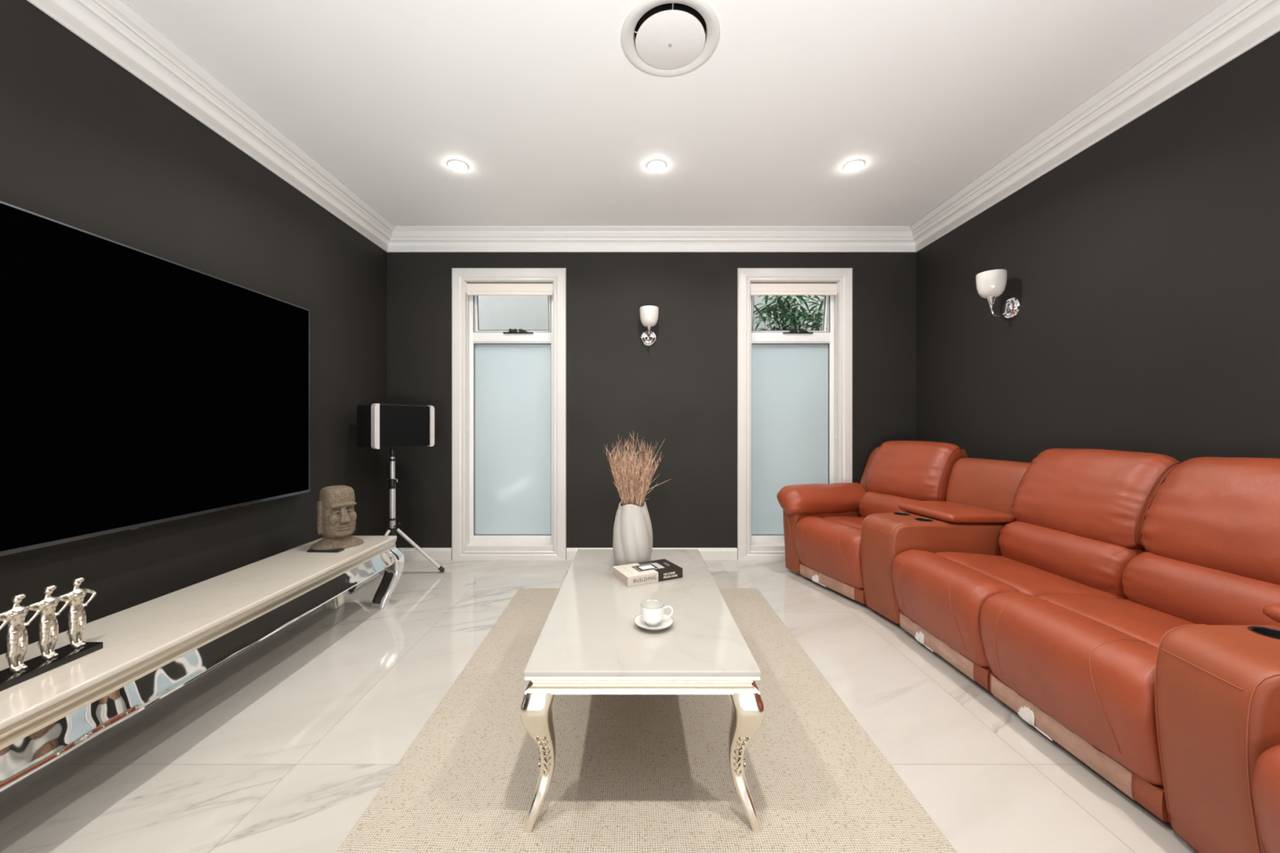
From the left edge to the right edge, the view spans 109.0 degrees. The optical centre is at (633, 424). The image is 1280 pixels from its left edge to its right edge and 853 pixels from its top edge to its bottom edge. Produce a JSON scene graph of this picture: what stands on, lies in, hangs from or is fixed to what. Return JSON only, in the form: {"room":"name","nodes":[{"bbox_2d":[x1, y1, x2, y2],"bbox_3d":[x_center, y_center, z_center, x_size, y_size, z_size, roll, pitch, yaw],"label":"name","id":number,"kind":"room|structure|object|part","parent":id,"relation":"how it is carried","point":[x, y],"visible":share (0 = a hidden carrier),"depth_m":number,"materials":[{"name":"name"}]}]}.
{"room":"home theater room","nodes":[
{"label":"home theater room","id":0,"kind":"room"},
{"bbox_2d":[0,0,386,654],"bbox_3d":[-2.125,-0.230,1.137,0.200,2.680,5.675,0,0,0],"label":"wall","id":1,"kind":"structure","parent":0,"point":[87,144],"depth_m":2.02,"materials":[{"name":"grey paint"}]},
{"bbox_2d":[0,200,309,556],"bbox_3d":[-1.982,-0.139,1.774,0.087,1.094,1.928,0,0,0],"label":"television","id":2,"kind":"object","parent":1,"relation":"attached to","point":[139,388],"visible":1,"depth_m":1.75,"materials":[{"name":"black plastic"}]},
{"bbox_2d":[26,0,395,252],"bbox_3d":[-1.954,-1.494,1.127,0.142,0.153,5.255,0,0,0],"label":"trim","id":3,"kind":"structure","parent":1,"relation":"attached to","point":[114,28],"depth_m":2.08,"materials":[{"name":"white paint"}]},
{"bbox_2d":[0,560,1198,852],"bbox_3d":[0.151,1.170,1.137,4.752,0.120,5.675,0,0,0],"label":"floor","id":4,"kind":"structure","parent":0,"point":[284,744],"depth_m":1.59,"materials":[{"name":"tile"}]},
{"bbox_2d":[0,535,404,792],"bbox_3d":[-1.683,0.900,1.809,0.497,0.420,2.129,0,0,0],"label":"tv stand","id":5,"kind":"object","parent":4,"relation":"on","point":[151,650],"visible":0.92,"depth_m":1.53,"materials":[{"name":"beige stone"}]},
{"bbox_2d":[0,577,102,691],"bbox_3d":[-1.678,0.577,1.086,0.088,0.227,0.688,0,0,0],"label":"sculpture","id":6,"kind":"object","parent":5,"relation":"on","point":[19,671],"visible":1,"depth_m":1.30,"materials":[{"name":"silver metal"}]},
{"bbox_2d":[306,548,344,552],"bbox_3d":[-1.675,0.685,2.487,0.174,0.010,0.055,0,0,2],"label":"remote control","id":7,"kind":"object","parent":5,"relation":"on","point":[334,550],"visible":0.9,"depth_m":2.46,"materials":[{"name":"black plastic"}]},
{"bbox_3d":[-1.855,0.935,2.807,0.153,0.350,0.133,0,0,0],"label":"leg","id":8,"kind":"part","parent":5,"relation":"part of","materials":[{"name":"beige metal"}]},
{"bbox_2d":[308,485,364,550],"bbox_3d":[-1.685,0.520,2.600,0.244,0.339,0.258,0,0,0],"label":"statue","id":9,"kind":"object","parent":5,"relation":"on","point":[336,514],"visible":1,"depth_m":2.53,"materials":[{"name":"brown stone"}]},
{"bbox_3d":[-1.512,0.935,2.807,0.153,0.350,0.133,0,0,0],"label":"leg","id":10,"kind":"part","parent":5,"relation":"part of","materials":[{"name":"silver metal"}]},
{"bbox_2d":[348,447,444,592],"bbox_3d":[-1.687,0.635,3.261,0.550,0.938,0.555,0,0,0],"label":"speaker stand","id":11,"kind":"object","parent":4,"relation":"on","point":[392,531],"visible":0.77,"depth_m":3.31,"materials":[{"name":"metal"}]},
{"bbox_3d":[-1.806,0.926,3.146,0.025,0.340,0.323,0,0,18],"label":"leg","id":12,"kind":"part","parent":11,"relation":"part of","materials":[{"name":"metal"}]},
{"bbox_2d":[390,447,395,457],"bbox_3d":[-1.750,0.200,3.320,0.036,0.069,0.036,0,0,0],"label":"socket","id":13,"kind":"object","parent":11,"relation":"attached to","point":[392,450],"depth_m":3.31,"materials":[{"name":"black plastic"}]},
{"bbox_2d":[356,403,434,448],"bbox_3d":[-1.742,0.011,3.317,0.302,0.307,0.455,0,0,30],"label":"loudspeaker","id":14,"kind":"object","parent":11,"relation":"on","point":[379,425],"visible":1,"depth_m":3.19,"materials":[{"name":"fabric"}]},
{"bbox_3d":[-1.734,0.011,3.069,0.042,0.307,0.034,0,0,30],"label":"trim","id":15,"kind":"part","parent":14,"relation":"part of","materials":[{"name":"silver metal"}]},
{"bbox_2d":[379,404,429,447],"bbox_3d":[-1.633,0.011,3.253,0.034,0.291,0.395,0,0,30],"label":"grille","id":16,"kind":"object","parent":14,"relation":"attached to","point":[400,425],"depth_m":3.24,"materials":[{"name":"fabric"}]},
{"bbox_3d":[-1.524,0.011,3.434,0.042,0.307,0.034,0,0,30],"label":"trim","id":17,"kind":"part","parent":14,"relation":"part of","materials":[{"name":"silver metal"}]},
{"bbox_3d":[-1.575,0.926,3.373,0.323,0.340,0.025,0,0,-17],"label":"leg","id":18,"kind":"part","parent":11,"relation":"part of","materials":[{"name":"metal"}]},
{"bbox_2d":[336,588,956,852],"bbox_3d":[0.034,1.105,1.920,1.598,0.010,2.300,0,0,0],"label":"area rug","id":19,"kind":"object","parent":4,"relation":"on","point":[633,773],"visible":0.88,"depth_m":1.45,"materials":[{"name":"beige carpet"}]},
{"bbox_2d":[520,549,764,833],"bbox_3d":[0.025,0.882,1.833,0.665,0.435,1.228,0,0,0],"label":"coffee table","id":20,"kind":"object","parent":19,"relation":"on","point":[589,642],"visible":1,"depth_m":1.32,"materials":[{"name":"white stone"}]},
{"bbox_3d":[-0.261,0.912,1.266,0.095,0.375,0.095,0,0,0],"label":"leg","id":21,"kind":"part","parent":20,"relation":"part of","materials":[{"name":"metal"}]},
{"bbox_2d":[613,501,653,565],"bbox_3d":[-0.003,0.516,2.164,0.190,0.298,0.191,0,0,0],"label":"vase","id":22,"kind":"object","parent":20,"relation":"on","point":[633,536],"visible":0.91,"depth_m":2.09,"materials":[{"name":"ceramic"}]},
{"bbox_2d":[603,432,670,506],"bbox_3d":[-0.002,0.297,2.155,0.321,0.536,0.263,0,0,27],"label":"twigs","id":23,"kind":"object","parent":22,"relation":"in","point":[627,495],"visible":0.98,"depth_m":2.13,"materials":[{"name":"brown plant"}]},
{"bbox_2d":[612,559,682,586],"bbox_3d":[0.061,0.644,1.996,0.264,0.041,0.157,0,0,-26],"label":"book","id":24,"kind":"object","parent":20,"relation":"on","point":[661,570],"visible":1,"depth_m":1.96,"materials":[{"name":"grey paper"}]},
{"bbox_2d":[634,613,673,630],"bbox_3d":[0.067,0.655,1.505,0.129,0.019,0.129,0,0,0],"label":"saucer","id":25,"kind":"object","parent":20,"relation":"on","point":[664,623],"visible":0.69,"depth_m":1.50,"materials":[{"name":"ceramic"}]},
{"bbox_2d":[640,600,673,626],"bbox_3d":[0.070,0.624,1.500,0.096,0.065,0.079,0,0,37],"label":"cup","id":26,"kind":"object","parent":25,"relation":"on","point":[652,611],"visible":1,"depth_m":1.48,"materials":[{"name":"ceramic"}]},
{"bbox_3d":[0.114,0.618,1.503,0.035,0.043,0.006,0,0,6],"label":"handle","id":27,"kind":"part","parent":26,"relation":"part of","materials":[{"name":"ceramic"}]},
{"bbox_3d":[0.309,0.912,1.266,0.095,0.375,0.095,0,0,0],"label":"leg","id":28,"kind":"part","parent":20,"relation":"part of","materials":[{"name":"metal"}]},
{"bbox_2d":[776,440,1279,852],"bbox_3d":[1.700,0.613,1.865,1.244,0.993,3.701,0,0,0],"label":"reclining sofa","id":29,"kind":"object","parent":4,"relation":"on","point":[1125,606],"visible":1,"depth_m":1.67,"materials":[{"name":"leather"}]},
{"bbox_3d":[1.551,0.822,3.512,0.862,0.530,0.161,0,0,-18],"label":"armrest","id":30,"kind":"part","parent":29,"relation":"part of","materials":[{"name":"leather"}]},
{"bbox_2d":[795,516,863,588],"bbox_3d":[1.345,0.831,3.041,0.239,0.352,0.594,0,0,-18],"label":"cushion","id":31,"kind":"object","parent":29,"relation":"on","point":[828,548],"depth_m":2.97,"materials":[{"name":"orange leather"}]},
{"bbox_3d":[1.301,1.041,3.026,0.020,0.082,0.588,0,0,-18],"label":"panel","id":32,"kind":"part","parent":29,"relation":"part of","materials":[{"name":"leather"}]},
{"bbox_2d":[822,516,864,528],"bbox_3d":[1.671,0.744,3.147,0.493,0.148,0.594,0,0,-18],"label":"seat cushion","id":33,"kind":"object","parent":29,"relation":"on","point":[842,522],"depth_m":3.17,"materials":[{"name":"orange leather"}]},
{"bbox_2d":[857,491,921,517],"bbox_3d":[1.868,0.629,3.211,0.223,0.275,0.594,0,0,-18],"label":"lumbar cushion","id":34,"kind":"object","parent":29,"relation":"on","point":[869,503],"depth_m":3.25,"materials":[{"name":"orange leather"}]},
{"bbox_3d":[1.992,0.593,3.329,0.228,0.855,0.734,0,0,-18],"label":"frame","id":35,"kind":"part","parent":29,"relation":"part of","materials":[{"name":"leather"}]},
{"bbox_2d":[866,440,962,501],"bbox_3d":[1.970,0.328,3.244,0.300,0.421,0.594,0,0,-18],"label":"cushion","id":36,"kind":"object","parent":29,"relation":"on","point":[899,470],"depth_m":3.12,"materials":[{"name":"orange leather"}]},
{"bbox_3d":[1.441,1.041,2.151,0.020,0.082,0.596,0,0,-1],"label":"panel","id":37,"kind":"part","parent":29,"relation":"part of","materials":[{"name":"leather"}]},
{"bbox_2d":[891,549,1020,667],"bbox_3d":[1.486,0.831,2.151,0.241,0.352,0.602,0,0,0],"label":"cushion","id":38,"kind":"object","parent":29,"relation":"on","point":[943,596],"depth_m":2.06,"materials":[{"name":"orange leather"}]},
{"bbox_3d":[1.865,0.506,2.671,0.410,0.057,0.532,0,0,-9],"label":"console lid","id":39,"kind":"part","parent":29,"relation":"part of","materials":[{"name":"orange leather"}]},
{"bbox_2d":[934,551,1126,599],"bbox_3d":[1.830,0.744,2.151,0.495,0.148,0.602,0,0,0],"label":"seat cushion","id":40,"kind":"object","parent":29,"relation":"on","point":[1024,575],"depth_m":2.04,"materials":[{"name":"orange leather"}]},
{"bbox_2d":[998,520,1144,599],"bbox_3d":[2.037,0.629,2.151,0.225,0.275,0.602,0,0,0],"label":"lumbar cushion","id":41,"kind":"object","parent":29,"relation":"on","point":[1095,562],"depth_m":2.04,"materials":[{"name":"orange leather"}]},
{"bbox_2d":[979,591,1164,785],"bbox_3d":[1.493,0.831,1.542,0.239,0.352,0.604,0,0,0],"label":"cushion","id":42,"kind":"object","parent":29,"relation":"on","point":[1093,677],"depth_m":1.44,"materials":[{"name":"orange leather"}]},
{"bbox_3d":[1.448,1.041,1.542,0.020,0.082,0.598,0,0,0],"label":"panel","id":43,"kind":"part","parent":29,"relation":"part of","materials":[{"name":"leather"}]},
{"bbox_2d":[1012,448,1181,550],"bbox_3d":[2.145,0.328,2.151,0.300,0.422,0.602,0,0,0],"label":"cushion","id":44,"kind":"object","parent":29,"relation":"on","point":[1099,498],"depth_m":2.04,"materials":[{"name":"orange leather"}]},
{"bbox_2d":[1035,594,1196,647],"bbox_3d":[1.837,0.744,1.542,0.493,0.148,0.604,0,0,0],"label":"seat cushion","id":45,"kind":"object","parent":29,"relation":"on","point":[1144,619],"depth_m":1.64,"materials":[{"name":"orange leather"}]},
{"bbox_3d":[1.879,0.895,1.542,0.851,0.370,0.605,0,0,0],"label":"seat","id":46,"kind":"part","parent":29,"relation":"part of","materials":[{"name":"leather"}]},
{"bbox_2d":[1121,551,1279,625],"bbox_3d":[2.043,0.628,1.542,0.223,0.276,0.604,0,0,0],"label":"lumbar cushion","id":47,"kind":"object","parent":29,"relation":"on","point":[1192,590],"depth_m":1.58,"materials":[{"name":"orange leather"}]},
{"bbox_2d":[1140,457,1279,585],"bbox_3d":[2.151,0.328,1.542,0.299,0.423,0.604,0,0,0],"label":"cushion","id":48,"kind":"object","parent":29,"relation":"on","point":[1220,517],"depth_m":1.60,"materials":[{"name":"orange leather"}]},
{"bbox_2d":[1252,744,1279,852],"bbox_3d":[1.354,0.831,0.691,0.239,0.352,0.594,0,0,18],"label":"cushion","id":49,"kind":"object","parent":29,"relation":"on","point":[1265,757],"depth_m":0.96,"materials":[{"name":"orange leather"}]},
{"bbox_3d":[1.877,0.506,1.045,0.410,0.057,0.488,0,0,10],"label":"console lid","id":50,"kind":"part","parent":29,"relation":"part of","materials":[{"name":"orange leather"}]},
{"bbox_2d":[386,252,916,547],"bbox_3d":[0.151,-0.230,3.865,4.352,2.680,0.220,0,0,0],"label":"wall","id":51,"kind":"structure","parent":0,"point":[679,390],"depth_m":3.75,"materials":[{"name":"grey paint"}]},
{"bbox_2d":[451,267,566,559],"bbox_3d":[-1.020,-0.086,3.827,0.935,2.392,0.192,0,0,0],"label":"window","id":52,"kind":"structure","parent":51,"relation":"in","point":[508,478],"depth_m":3.85,"materials":[{"name":"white glass"}]},
{"bbox_2d":[466,282,553,439],"bbox_3d":[-1.020,-0.527,3.798,0.733,1.294,0.070,0,0,0],"label":"roller blind","id":53,"kind":"object","parent":52,"relation":"attached to","point":[472,289],"visible":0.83,"depth_m":3.77,"materials":[{"name":"white fabric"}]},
{"bbox_3d":[-1.371,-0.485,3.777,0.012,1.210,0.019,0,0,0],"label":"pull chain","id":54,"kind":"part","parent":53,"relation":"part of","materials":[{"name":"white plastic"}]},
{"bbox_3d":[-1.020,-1.083,3.778,0.711,0.026,0.018,0,0,0],"label":"rail","id":55,"kind":"part","parent":53,"relation":"part of","materials":[{"name":"white metal"}]},
{"bbox_3d":[-1.020,-0.082,3.870,0.723,2.188,0.069,0,0,0],"label":"frame","id":56,"kind":"part","parent":52,"relation":"part of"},
{"bbox_3d":[-1.020,-0.960,3.891,0.647,0.359,0.065,0,0,0],"label":"sash","id":57,"kind":"part","parent":52,"relation":"part of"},
{"bbox_3d":[-1.020,0.126,3.869,0.647,1.614,0.006,0,0,0],"label":"frosted pane","id":58,"kind":"part","parent":52,"relation":"part of","materials":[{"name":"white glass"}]},
{"bbox_2d":[398,547,737,559],"bbox_3d":[0.151,1.062,3.747,4.352,0.096,0.016,0,0,0],"label":"baseboard","id":59,"kind":"structure","parent":51,"relation":"attached to","point":[436,553],"depth_m":3.74,"materials":[{"name":"white wood"}]},
{"bbox_2d":[639,305,658,346],"bbox_3d":[0.126,-0.787,3.655,0.153,0.279,0.200,0,0,0],"label":"wall sconce","id":60,"kind":"object","parent":51,"relation":"attached to","point":[649,314],"visible":1,"depth_m":3.59,"materials":[{"name":"white glass"}]},
{"bbox_3d":[0.126,-0.852,3.631,0.153,0.151,0.153,0,0,0],"label":"lamp shade","id":61,"kind":"part","parent":60,"relation":"part of","materials":[{"name":"white glass"}]},
{"bbox_2d":[387,226,915,252],"bbox_3d":[0.151,-1.494,3.684,4.352,0.153,0.142,0,0,0],"label":"trim","id":62,"kind":"structure","parent":51,"relation":"attached to","point":[403,238],"depth_m":3.69,"materials":[{"name":"white paint"}]},
{"bbox_2d":[737,267,852,559],"bbox_3d":[1.325,-0.086,3.838,0.940,2.392,0.213,0,0,0],"label":"window","id":63,"kind":"structure","parent":51,"relation":"in","point":[794,386],"depth_m":3.86,"materials":[{"name":"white glass"}]},
{"bbox_3d":[1.325,-0.963,3.901,0.652,0.357,0.086,0,0,0],"label":"sash","id":64,"kind":"part","parent":63,"relation":"part of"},
{"bbox_3d":[1.325,0.126,3.869,0.652,1.614,0.006,0,0,0],"label":"frosted pane","id":65,"kind":"part","parent":63,"relation":"part of","materials":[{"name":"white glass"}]},
{"bbox_3d":[1.325,-0.082,3.870,0.728,2.188,0.069,0,0,0],"label":"frame","id":66,"kind":"part","parent":63,"relation":"part of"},
{"bbox_2d":[750,282,838,439],"bbox_3d":[1.325,-0.527,3.798,0.738,1.294,0.070,0,0,0],"label":"roller blind","id":67,"kind":"object","parent":63,"relation":"attached to","point":[756,289],"visible":0.87,"depth_m":3.77,"materials":[{"name":"white fabric"}]},
{"bbox_3d":[1.325,-1.083,3.778,0.716,0.026,0.018,0,0,0],"label":"rail","id":68,"kind":"part","parent":67,"relation":"part of","materials":[{"name":"white metal"}]},
{"bbox_2d":[124,0,1223,226],"bbox_3d":[0.151,-1.630,1.137,4.752,0.120,5.675,0,0,0],"label":"ceiling","id":69,"kind":"structure","parent":0,"point":[544,106],"depth_m":2.18,"materials":[{"name":"white paint"}]},
{"bbox_2d":[447,159,468,171],"bbox_3d":[-1.062,-1.559,2.765,0.120,0.022,0.120,0,0,0],"label":"recessed light","id":70,"kind":"object","parent":69,"relation":"in","point":[456,165],"visible":1,"depth_m":2.74,"materials":[{"name":"white"}]},
{"bbox_2d":[646,159,666,171],"bbox_3d":[0.141,-1.559,2.765,0.120,0.022,0.120,0,0,0],"label":"recessed light","id":71,"kind":"object","parent":69,"relation":"in","point":[656,165],"visible":1,"depth_m":2.74,"materials":[{"name":"white"}]},
{"bbox_2d":[621,0,719,76],"bbox_3d":[0.149,-1.610,1.855,0.400,0.140,0.400,0,0,0],"label":"ceiling vent","id":72,"kind":"object","parent":69,"relation":"in","point":[660,37],"visible":1,"depth_m":1.84,"materials":[{"name":"white plastic"}]},
{"bbox_2d":[843,159,865,171],"bbox_3d":[1.336,-1.559,2.765,0.120,0.022,0.120,0,0,0],"label":"recessed light","id":73,"kind":"object","parent":69,"relation":"in","point":[855,165],"visible":1,"depth_m":2.74,"materials":[{"name":"white"}]},
{"bbox_2d":[916,31,1279,462],"bbox_3d":[2.427,-0.230,1.137,0.200,2.680,5.675,0,0,0],"label":"wall","id":74,"kind":"structure","parent":0,"point":[1143,268],"depth_m":2.12,"materials":[{"name":"grey paint"}]},
{"bbox_2d":[975,269,1020,319],"bbox_3d":[2.227,-0.791,2.811,0.200,0.279,0.153,0,0,0],"label":"wall sconce","id":75,"kind":"object","parent":74,"relation":"attached to","point":[990,284],"visible":1,"depth_m":2.77,"materials":[{"name":"white glass"}]},
{"bbox_3d":[2.203,-0.856,2.811,0.153,0.151,0.153,0,0,0],"label":"lamp shade","id":76,"kind":"part","parent":75,"relation":"part of","materials":[{"name":"white glass"}]},
{"bbox_3d":[2.250,-0.703,2.811,0.102,0.086,0.008,0,0,0],"label":"arm","id":77,"kind":"part","parent":75,"relation":"part of","materials":[{"name":"silver metal"}]},
{"bbox_2d":[909,0,1279,252],"bbox_3d":[2.256,-1.494,1.127,0.142,0.153,5.255,0,0,0],"label":"trim","id":78,"kind":"structure","parent":74,"relation":"attached to","point":[1231,28],"depth_m":2.11,"materials":[{"name":"white paint"}]},
{"label":"outside","id":79,"kind":"structure","parent":0,"visible":0},
{"bbox_3d":[0.000,1.180,4.913,12.000,0.100,1.875,0,0,0],"label":"ground","id":80,"kind":"structure","parent":79,"visible":0},
{"bbox_2d":[753,295,826,329],"bbox_3d":[1.752,-0.195,4.982,1.250,2.651,0.951,0,0,22],"label":"leafy shrub","id":81,"kind":"object","parent":80,"relation":"on","point":[785,309],"visible":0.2,"depth_m":4.87,"materials":[{"name":"green plant"}]},
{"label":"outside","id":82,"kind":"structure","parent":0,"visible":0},
{"bbox_2d":[478,295,826,332],"bbox_3d":[0.000,-0.640,5.950,12.000,3.700,0.200,0,0,0],"label":"sky","id":83,"kind":"structure","parent":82,"point":[495,312],"depth_m":5.85,"materials":[{"name":"white"}]}
]}

